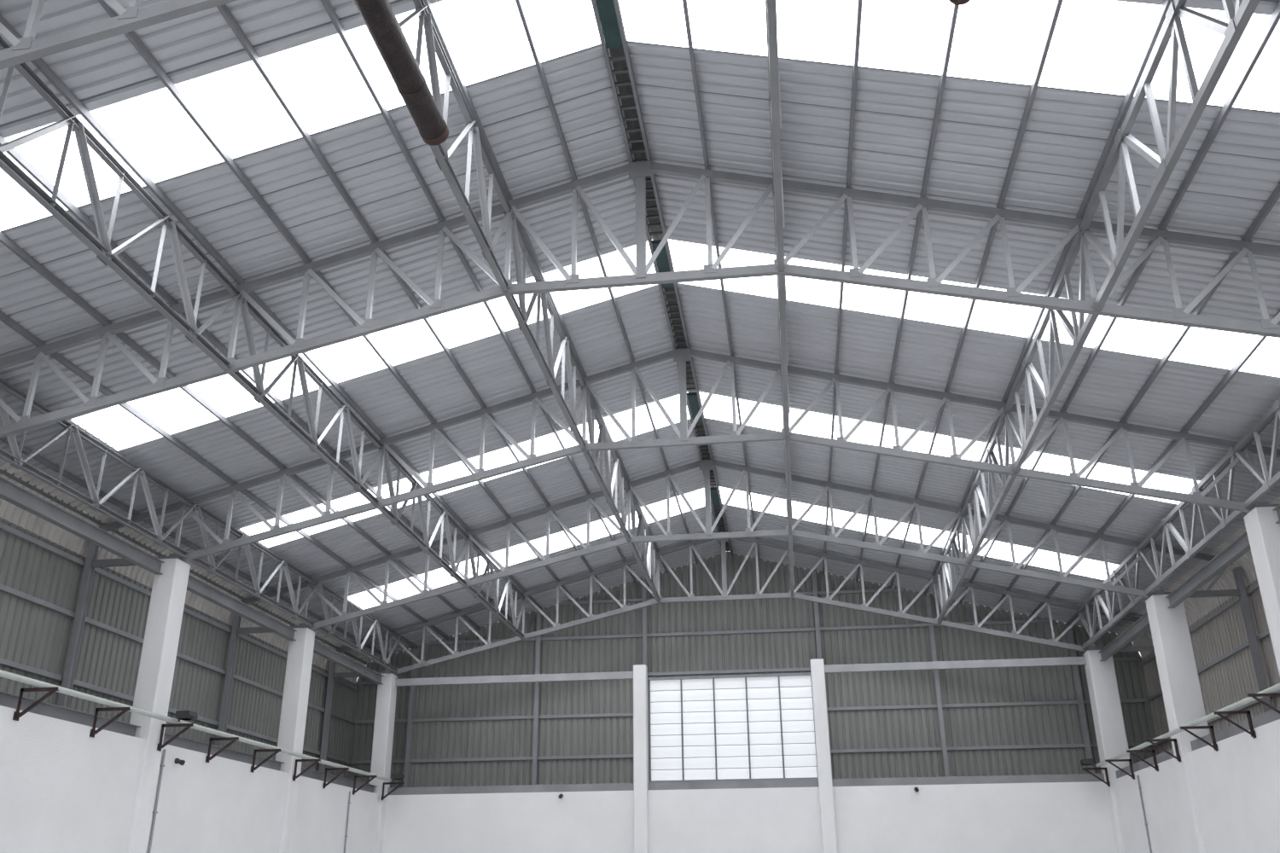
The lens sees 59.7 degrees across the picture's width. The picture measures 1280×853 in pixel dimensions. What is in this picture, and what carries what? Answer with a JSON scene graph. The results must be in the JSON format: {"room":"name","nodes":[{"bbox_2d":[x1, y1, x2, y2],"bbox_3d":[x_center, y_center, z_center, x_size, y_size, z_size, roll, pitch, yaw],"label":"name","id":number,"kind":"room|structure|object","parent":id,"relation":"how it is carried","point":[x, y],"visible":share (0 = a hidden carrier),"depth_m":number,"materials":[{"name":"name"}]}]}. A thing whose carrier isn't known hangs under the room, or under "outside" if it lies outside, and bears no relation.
{"room":"warehouse interior","nodes":[
{"label":"warehouse interior","id":0,"kind":"room"},
{"bbox_2d":[0,0,238,69],"bbox_3d":[-0.781,-4.329,9.798,23.100,3.850,0.135,-3,-23,7],"label":"roof truss","id":1,"kind":"object","parent":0,"point":[130,18],"depth_m":10.07,"materials":[{"name":"grey metal"}]},
{"bbox_2d":[0,705,379,852],"bbox_3d":[-10.041,4.138,10.947,0.280,4.200,42.500,-3,-23,7],"label":"wall","id":2,"kind":"structure","parent":0,"point":[64,789],"depth_m":19.44,"materials":[{"name":"white paint"}]},
{"bbox_2d":[12,686,59,721],"bbox_3d":[-8.920,4.106,16.497,0.600,0.465,0.120,-3,-23,7],"label":"bracket","id":3,"kind":"object","parent":2,"relation":"attached to","point":[17,714],"visible":1,"depth_m":16.51,"materials":[{"name":"black metal"}]},
{"bbox_2d":[89,707,131,738],"bbox_3d":[-8.663,4.845,18.261,0.600,0.465,0.120,-3,-23,7],"label":"bracket","id":4,"kind":"object","parent":2,"relation":"attached to","point":[93,731],"visible":1,"depth_m":18.28,"materials":[{"name":"black metal"}]},
{"bbox_2d":[147,749,166,852],"bbox_3d":[-8.622,7.765,19.471,0.052,4.100,0.080,-3,-23,7],"label":"conduit","id":5,"kind":"object","parent":2,"relation":"attached to","point":[162,765],"visible":1,"depth_m":19.90,"materials":[{"name":"grey metal"}]},
{"bbox_2d":[0,517,355,779],"bbox_3d":[-11.800,3.031,12.817,0.036,7.715,44.600,-3,-23,7],"label":"cladding","id":6,"kind":"object","parent":2,"relation":"on","point":[32,635],"visible":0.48,"depth_m":22.74,"materials":[{"name":"grey metal"}]},
{"bbox_2d":[174,758,185,765],"bbox_3d":[-8.514,6.210,20.632,0.165,0.136,0.100,-3,-23,7],"label":"security camera","id":7,"kind":"object","parent":2,"relation":"attached to","point":[180,762],"visible":1,"depth_m":20.61,"materials":[{"name":"black plastic"}]},
{"bbox_2d":[205,737,239,762],"bbox_3d":[-8.147,6.324,21.789,0.600,0.465,0.120,-3,-23,7],"label":"bracket","id":8,"kind":"object","parent":2,"relation":"attached to","point":[208,759],"visible":1,"depth_m":21.81,"materials":[{"name":"black metal"}]},
{"bbox_2d":[250,749,281,773],"bbox_3d":[-7.889,7.064,23.553,0.600,0.465,0.120,-3,-23,7],"label":"bracket","id":9,"kind":"object","parent":2,"relation":"attached to","point":[276,751],"visible":1,"depth_m":23.57,"materials":[{"name":"black metal"}]},
{"bbox_2d":[322,768,349,788],"bbox_3d":[-7.374,8.543,27.081,0.600,0.465,0.120,-3,-23,7],"label":"bracket","id":10,"kind":"object","parent":2,"relation":"attached to","point":[344,770],"visible":1,"depth_m":27.11,"materials":[{"name":"black metal"}]},
{"bbox_2d":[343,791,350,852],"bbox_3d":[-7.410,11.244,27.770,0.052,4.100,0.080,-3,-23,7],"label":"conduit","id":11,"kind":"object","parent":2,"relation":"attached to","point":[349,803],"visible":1,"depth_m":28.25,"materials":[{"name":"grey metal"}]},
{"bbox_2d":[352,775,376,795],"bbox_3d":[-7.116,9.282,28.845,0.600,0.465,0.120,-3,-23,7],"label":"bracket","id":12,"kind":"object","parent":2,"relation":"attached to","point":[372,777],"visible":1,"depth_m":28.87,"materials":[{"name":"black metal"}]},
{"bbox_2d":[0,0,1279,684],"bbox_3d":[-0.234,-2.925,13.624,23.462,3.726,44.600,-3,-23,7],"label":"ceiling","id":13,"kind":"structure","parent":0,"point":[1067,133],"depth_m":17.10,"materials":[{"name":"grey metal"}]},
{"bbox_2d":[0,0,1279,231],"bbox_3d":[-0.398,-3.907,12.746,19.518,2.595,1.400,-3,-23,7],"label":"strip","id":14,"kind":"object","parent":13,"relation":"attached to","point":[1096,45],"visible":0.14,"depth_m":12.96,"materials":[{"name":"white plastic"}]},
{"bbox_2d":[71,239,1279,450],"bbox_3d":[0.403,-1.608,18.230,19.518,2.595,1.400,-3,-23,7],"label":"strip","id":15,"kind":"object","parent":13,"relation":"attached to","point":[174,410],"visible":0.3,"depth_m":18.46,"materials":[{"name":"white plastic"}]},
{"bbox_2d":[240,391,1199,547],"bbox_3d":[1.205,0.691,23.714,19.518,2.595,1.400,-3,-23,7],"label":"strip","id":16,"kind":"object","parent":13,"relation":"attached to","point":[766,416],"visible":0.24,"depth_m":23.79,"materials":[{"name":"white plastic"}]},
{"bbox_2d":[347,486,1119,609],"bbox_3d":[2.006,2.990,29.198,19.518,2.595,1.400,-3,-23,7],"label":"strip","id":17,"kind":"object","parent":13,"relation":"attached to","point":[517,554],"visible":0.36,"depth_m":29.32,"materials":[{"name":"white plastic"}]},
{"bbox_2d":[0,160,1279,438],"bbox_3d":[0.021,-2.030,15.282,23.100,3.850,0.135,-3,-23,7],"label":"roof truss","id":18,"kind":"object","parent":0,"point":[1267,327],"depth_m":15.49,"materials":[{"name":"grey metal"}]},
{"bbox_2d":[0,522,1279,773],"bbox_3d":[-0.200,2.151,11.436,23.330,8.100,44.500,-3,-23,7],"label":"beams","id":19,"kind":"structure","parent":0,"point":[67,679],"depth_m":23.79,"materials":[{"name":"grey metal"}]},
{"bbox_2d":[90,348,1279,567],"bbox_3d":[0.822,0.269,20.766,23.100,3.850,0.135,-3,-23,7],"label":"roof truss","id":20,"kind":"object","parent":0,"point":[679,355],"depth_m":20.94,"materials":[{"name":"grey metal"}]},
{"bbox_2d":[236,459,1240,634],"bbox_3d":[1.623,2.568,26.250,23.100,3.850,0.135,-3,-23,7],"label":"roof truss","id":21,"kind":"object","parent":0,"point":[706,465],"depth_m":26.39,"materials":[{"name":"grey metal"}]},
{"bbox_2d":[331,537,1154,678],"bbox_3d":[2.424,4.867,31.734,23.100,3.850,0.135,-3,-23,7],"label":"roof truss","id":22,"kind":"object","parent":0,"point":[1054,642],"depth_m":31.87,"materials":[{"name":"grey metal"}]},
{"bbox_2d":[382,781,1117,852],"bbox_3d":[2.502,11.660,29.074,19.340,4.200,0.250,-3,-23,7],"label":"wall","id":23,"kind":"structure","parent":0,"point":[1042,817],"depth_m":29.35,"materials":[{"name":"white paint"}]},
{"bbox_2d":[0,691,1279,795],"bbox_3d":[-0.342,1.511,10.582,19.740,0.220,42.410,-3,-23,7],"label":"wall ledge","id":24,"kind":"object","parent":23,"relation":"attached to","point":[7,700],"visible":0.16,"depth_m":28.94,"materials":[{"name":"grey metal"}]},
{"bbox_2d":[348,551,1158,788],"bbox_3d":[2.775,9.173,32.531,23.390,11.461,0.036,-3,-23,7],"label":"cladding","id":25,"kind":"object","parent":23,"relation":"on","point":[1038,724],"visible":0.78,"depth_m":33.26,"materials":[{"name":"grey metal"}]},
{"bbox_2d":[647,672,818,782],"bbox_3d":[2.677,8.805,32.570,4.880,3.030,0.160,-3,-23,7],"label":"window","id":26,"kind":"structure","parent":25,"relation":"attached to","point":[752,727],"depth_m":32.61,"materials":[{"name":"white glass"}]},
{"bbox_2d":[351,571,1153,787],"bbox_3d":[2.757,9.501,32.229,23.190,10.621,0.210,-3,-23,7],"label":"wall framing","id":27,"kind":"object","parent":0,"point":[1080,701],"depth_m":33.16,"materials":[{"name":"grey metal"}]},
{"bbox_2d":[1112,719,1279,852],"bbox_3d":[9.402,2.993,8.586,0.280,4.200,42.500,-3,-23,7],"label":"wall","id":28,"kind":"structure","parent":0,"point":[1236,787],"depth_m":21.31,"materials":[{"name":"white paint"}]},
{"bbox_2d":[1105,759,1134,779],"bbox_3d":[11.445,8.189,26.591,0.600,0.465,0.120,-3,-23,7],"label":"bracket","id":29,"kind":"object","parent":28,"relation":"attached to","point":[1132,776],"visible":1,"depth_m":26.61,"materials":[{"name":"black metal"}]},
{"bbox_2d":[1126,750,1158,772],"bbox_3d":[11.188,7.450,24.827,0.600,0.465,0.120,-3,-23,7],"label":"bracket","id":30,"kind":"object","parent":28,"relation":"attached to","point":[1131,752],"visible":1,"depth_m":24.84,"materials":[{"name":"black metal"}]},
{"bbox_2d":[1136,775,1151,852],"bbox_3d":[11.694,10.080,25.358,0.052,4.100,0.080,-3,-23,7],"label":"conduit","id":31,"kind":"object","parent":28,"relation":"attached to","point":[1137,777],"visible":1,"depth_m":25.80,"materials":[{"name":"grey metal"}]},
{"bbox_2d":[1179,726,1218,751],"bbox_3d":[10.672,5.971,21.299,0.600,0.465,0.120,-3,-23,7],"label":"bracket","id":32,"kind":"object","parent":28,"relation":"attached to","point":[1214,747],"visible":1,"depth_m":21.31,"materials":[{"name":"black metal"}]},
{"bbox_2d":[1141,579,1279,754],"bbox_3d":[11.416,1.664,9.998,0.036,7.715,44.600,-3,-23,7],"label":"cladding","id":33,"kind":"object","parent":28,"relation":"on","point":[1230,681],"visible":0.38,"depth_m":25.73,"materials":[{"name":"grey metal"}]},
{"bbox_2d":[1213,710,1256,738],"bbox_3d":[10.415,5.231,19.535,0.600,0.465,0.120,-3,-23,7],"label":"bracket","id":34,"kind":"object","parent":28,"relation":"attached to","point":[1252,732],"visible":1,"depth_m":19.54,"materials":[{"name":"black metal"}]},
{"bbox_3d":[-0.210,5.862,9.554,23.990,0.200,45.900,-3,-23,7],"label":"floor","id":35,"kind":"structure","parent":0,"visible":0},
{"bbox_2d":[126,558,190,852],"bbox_3d":[-8.848,6.032,19.771,0.420,7.530,0.500,-3,-23,7],"label":"concrete column","id":36,"kind":"structure","parent":35,"relation":"on","point":[154,685],"depth_m":20.22,"materials":[{"name":"white concrete"}]},
{"bbox_2d":[157,723,194,751],"bbox_3d":[-8.326,5.580,20.015,0.600,0.465,0.120,-3,-23,7],"label":"bracket","id":37,"kind":"object","parent":36,"relation":"attached to","point":[188,726],"visible":1,"depth_m":20.04,"materials":[{"name":"black metal"}]},
{"bbox_2d":[275,627,314,852],"bbox_3d":[-8.047,8.331,25.255,0.420,7.530,0.500,-3,-23,7],"label":"concrete column","id":38,"kind":"structure","parent":35,"relation":"on","point":[291,734],"depth_m":25.74,"materials":[{"name":"white concrete"}]},
{"bbox_2d":[292,759,320,781],"bbox_3d":[-7.553,7.799,25.307,0.600,0.465,0.120,-3,-23,7],"label":"bracket","id":39,"kind":"object","parent":38,"relation":"attached to","point":[316,761],"visible":1,"depth_m":25.33,"materials":[{"name":"black metal"}]},
{"bbox_2d":[369,673,397,852],"bbox_3d":[-7.246,10.630,30.739,0.420,7.530,0.500,-3,-23,7],"label":"concrete column","id":40,"kind":"structure","parent":35,"relation":"on","point":[386,692],"depth_m":31.30,"materials":[{"name":"white concrete"}]},
{"bbox_2d":[381,782,403,800],"bbox_3d":[-6.779,10.017,30.599,0.600,0.465,0.120,-3,-23,7],"label":"bracket","id":41,"kind":"object","parent":40,"relation":"attached to","point":[384,783],"visible":1,"depth_m":30.62,"materials":[{"name":"black metal"}]},
{"bbox_2d":[633,663,648,852],"bbox_3d":[0.035,10.207,29.907,0.360,7.560,0.400,-3,-23,7],"label":"concrete column","id":42,"kind":"structure","parent":35,"relation":"on","point":[640,735],"depth_m":30.22,"materials":[{"name":"white concrete"}]},
{"bbox_2d":[810,658,837,852],"bbox_3d":[4.910,9.920,29.315,0.360,7.560,0.400,-3,-23,7],"label":"concrete column","id":43,"kind":"structure","parent":35,"relation":"on","point":[823,749],"depth_m":29.58,"materials":[{"name":"white concrete"}]},
{"bbox_2d":[1082,649,1130,852],"bbox_3d":[12.257,9.482,28.371,0.620,7.530,0.550,-3,-23,7],"label":"concrete column","id":44,"kind":"structure","parent":35,"relation":"on","point":[1101,676],"depth_m":28.93,"materials":[{"name":"white concrete"}]},
{"bbox_2d":[1082,768,1110,787],"bbox_3d":[11.604,8.935,28.367,0.600,0.465,0.120,-3,-23,7],"label":"bracket","id":45,"kind":"object","parent":44,"relation":"attached to","point":[1108,783],"visible":1,"depth_m":28.38,"materials":[{"name":"black metal"}]},
{"bbox_2d":[1145,593,1210,852],"bbox_3d":[11.456,7.183,22.887,0.620,7.530,0.550,-3,-23,7],"label":"concrete column","id":46,"kind":"structure","parent":35,"relation":"on","point":[1183,699],"depth_m":23.39,"materials":[{"name":"white concrete"}]},
{"bbox_2d":[1146,738,1181,762],"bbox_3d":[10.831,6.716,23.075,0.600,0.465,0.120,-3,-23,7],"label":"bracket","id":47,"kind":"object","parent":46,"relation":"attached to","point":[1178,758],"visible":1,"depth_m":23.08,"materials":[{"name":"black metal"}]},
{"bbox_2d":[1243,505,1279,676],"bbox_3d":[10.655,4.883,17.403,0.620,7.530,0.550,-3,-23,7],"label":"concrete column","id":48,"kind":"structure","parent":35,"relation":"on","point":[1263,532],"depth_m":18.40,"materials":[{"name":"white concrete"}]},
{"bbox_2d":[1247,692,1279,714],"bbox_3d":[10.058,4.498,17.783,0.600,0.465,0.120,-3,-23,7],"label":"bracket","id":49,"kind":"object","parent":48,"relation":"attached to","point":[1254,696],"visible":1,"depth_m":17.84,"materials":[{"name":"black metal"}]},
{"bbox_3d":[9.854,2.585,11.919,0.620,7.530,0.550,-3,-23,7],"label":"concrete column","id":50,"kind":"structure","parent":0,"visible":0},
{"bbox_2d":[0,0,1279,664],"bbox_3d":[-0.232,-3.159,13.749,22.845,3.082,44.450,-3,-23,7],"label":"roof purlins","id":51,"kind":"structure","parent":50,"relation":"on","point":[1273,20],"depth_m":16.49,"materials":[{"name":"grey metal"}]},
{"bbox_2d":[0,378,401,672],"bbox_3d":[-9.832,-1.460,13.154,0.118,1.129,42.100,-3,-23,7],"label":"truss","id":52,"kind":"object","parent":51,"relation":"attached to","point":[15,461],"visible":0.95,"depth_m":20.56,"materials":[{"name":"grey metal"}]},
{"bbox_2d":[0,35,526,639],"bbox_3d":[-6.172,-2.513,13.061,0.118,1.274,42.100,-3,-23,7],"label":"truss","id":53,"kind":"object","parent":51,"relation":"attached to","point":[101,247],"visible":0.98,"depth_m":15.17,"materials":[{"name":"grey metal"}]},
{"bbox_2d":[353,0,448,145],"bbox_3d":[-2.699,-4.582,8.584,0.302,0.311,7.460,-3,-23,7],"label":"pipe","id":54,"kind":"object","parent":51,"relation":"hanging from","point":[378,16],"visible":1,"depth_m":10.88,"materials":[{"name":"black metal"}]},
{"bbox_2d":[398,0,660,602],"bbox_3d":[-2.264,-3.652,12.967,0.118,1.396,42.100,-3,-23,7],"label":"truss","id":55,"kind":"object","parent":51,"relation":"attached to","point":[433,44],"visible":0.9,"depth_m":16.59,"materials":[{"name":"grey metal"}]},
{"bbox_2d":[595,0,730,551],"bbox_3d":[-0.247,-4.591,14.324,0.700,0.170,44.600,-3,-23,7],"label":"ridge cap","id":56,"kind":"object","parent":51,"relation":"on","point":[606,8],"visible":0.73,"depth_m":17.07,"materials":[{"name":"metal"}]},
{"bbox_2d":[765,0,794,596],"bbox_3d":[1.501,-3.874,12.510,0.118,1.396,42.100,-3,-23,7],"label":"beam","id":57,"kind":"structure","parent":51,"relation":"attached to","point":[774,96],"depth_m":14.27,"materials":[{"name":"grey metal"}]},
{"bbox_2d":[948,0,970,5],"bbox_3d":[2.383,-4.873,7.034,0.208,0.290,5.760,-3,-23,7],"label":"pipe","id":58,"kind":"object","parent":51,"relation":"hanging from","point":[954,2],"visible":1,"depth_m":9.60,"materials":[{"name":"black metal"}]},
{"bbox_2d":[932,0,1260,623],"bbox_3d":[5.423,-3.196,11.653,0.118,1.274,42.100,-3,-23,7],"label":"truss","id":59,"kind":"object","parent":51,"relation":"attached to","point":[1238,20],"visible":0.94,"depth_m":13.50,"materials":[{"name":"grey metal"}]},
{"bbox_2d":[1076,399,1279,650],"bbox_3d":[9.096,-2.575,10.856,0.118,1.129,42.100,-3,-23,7],"label":"truss","id":60,"kind":"object","parent":51,"relation":"attached to","point":[1269,481],"visible":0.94,"depth_m":21.80,"materials":[{"name":"grey metal"}]},
{"bbox_2d":[0,477,1279,686],"bbox_3d":[-0.367,-1.275,11.721,19.940,0.240,42.350,-3,-23,7],"label":"beam","id":61,"kind":"structure","parent":50,"relation":"on","point":[10,492],"depth_m":24.87,"materials":[{"name":"grey metal"}]},
{"bbox_3d":[-12.013,-4.768,-4.671,0.600,0.465,0.120,-3,-23,7],"label":"bracket","id":62,"kind":"object","parent":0,"visible":0},
{"bbox_2d":[0,669,392,782],"bbox_3d":[-9.673,1.730,11.574,0.090,0.090,41.900,-3,-23,7],"label":"pipe","id":63,"kind":"object","parent":62,"relation":"on","point":[10,676],"visible":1,"depth_m":19.55,"materials":[{"name":"white metal"}]},
{"bbox_2d":[174,710,197,721],"bbox_3d":[-8.187,5.239,20.116,0.290,0.170,0.300,-3,-23,7],"label":"floodlight","id":64,"kind":"object","parent":63,"relation":"attached to","point":[183,715],"visible":1,"depth_m":20.01,"materials":[{"name":"grey metal"}]},
{"bbox_2d":[390,773,404,780],"bbox_3d":[-6.652,9.646,30.627,0.290,0.170,0.300,-3,-23,7],"label":"floodlight","id":65,"kind":"object","parent":63,"relation":"attached to","point":[395,776],"visible":1,"depth_m":30.51,"materials":[{"name":"black metal"}]},
{"bbox_3d":[6.549,-5.861,-6.924,0.600,0.465,0.120,-3,-23,7],"label":"bracket","id":66,"kind":"object","parent":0,"visible":0},
{"bbox_2d":[1095,683,1279,767],"bbox_3d":[8.889,0.637,9.321,0.090,0.090,41.900,-3,-23,7],"label":"pipe","id":67,"kind":"object","parent":66,"relation":"on","point":[1276,688],"visible":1,"depth_m":20.98,"materials":[{"name":"grey metal"}]},
{"bbox_2d":[1080,758,1093,766],"bbox_3d":[11.405,8.582,28.435,0.290,0.170,0.300,-3,-23,7],"label":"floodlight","id":68,"kind":"object","parent":67,"relation":"attached to","point":[1085,761],"visible":1,"depth_m":28.32,"materials":[{"name":"black metal"}]}
]}

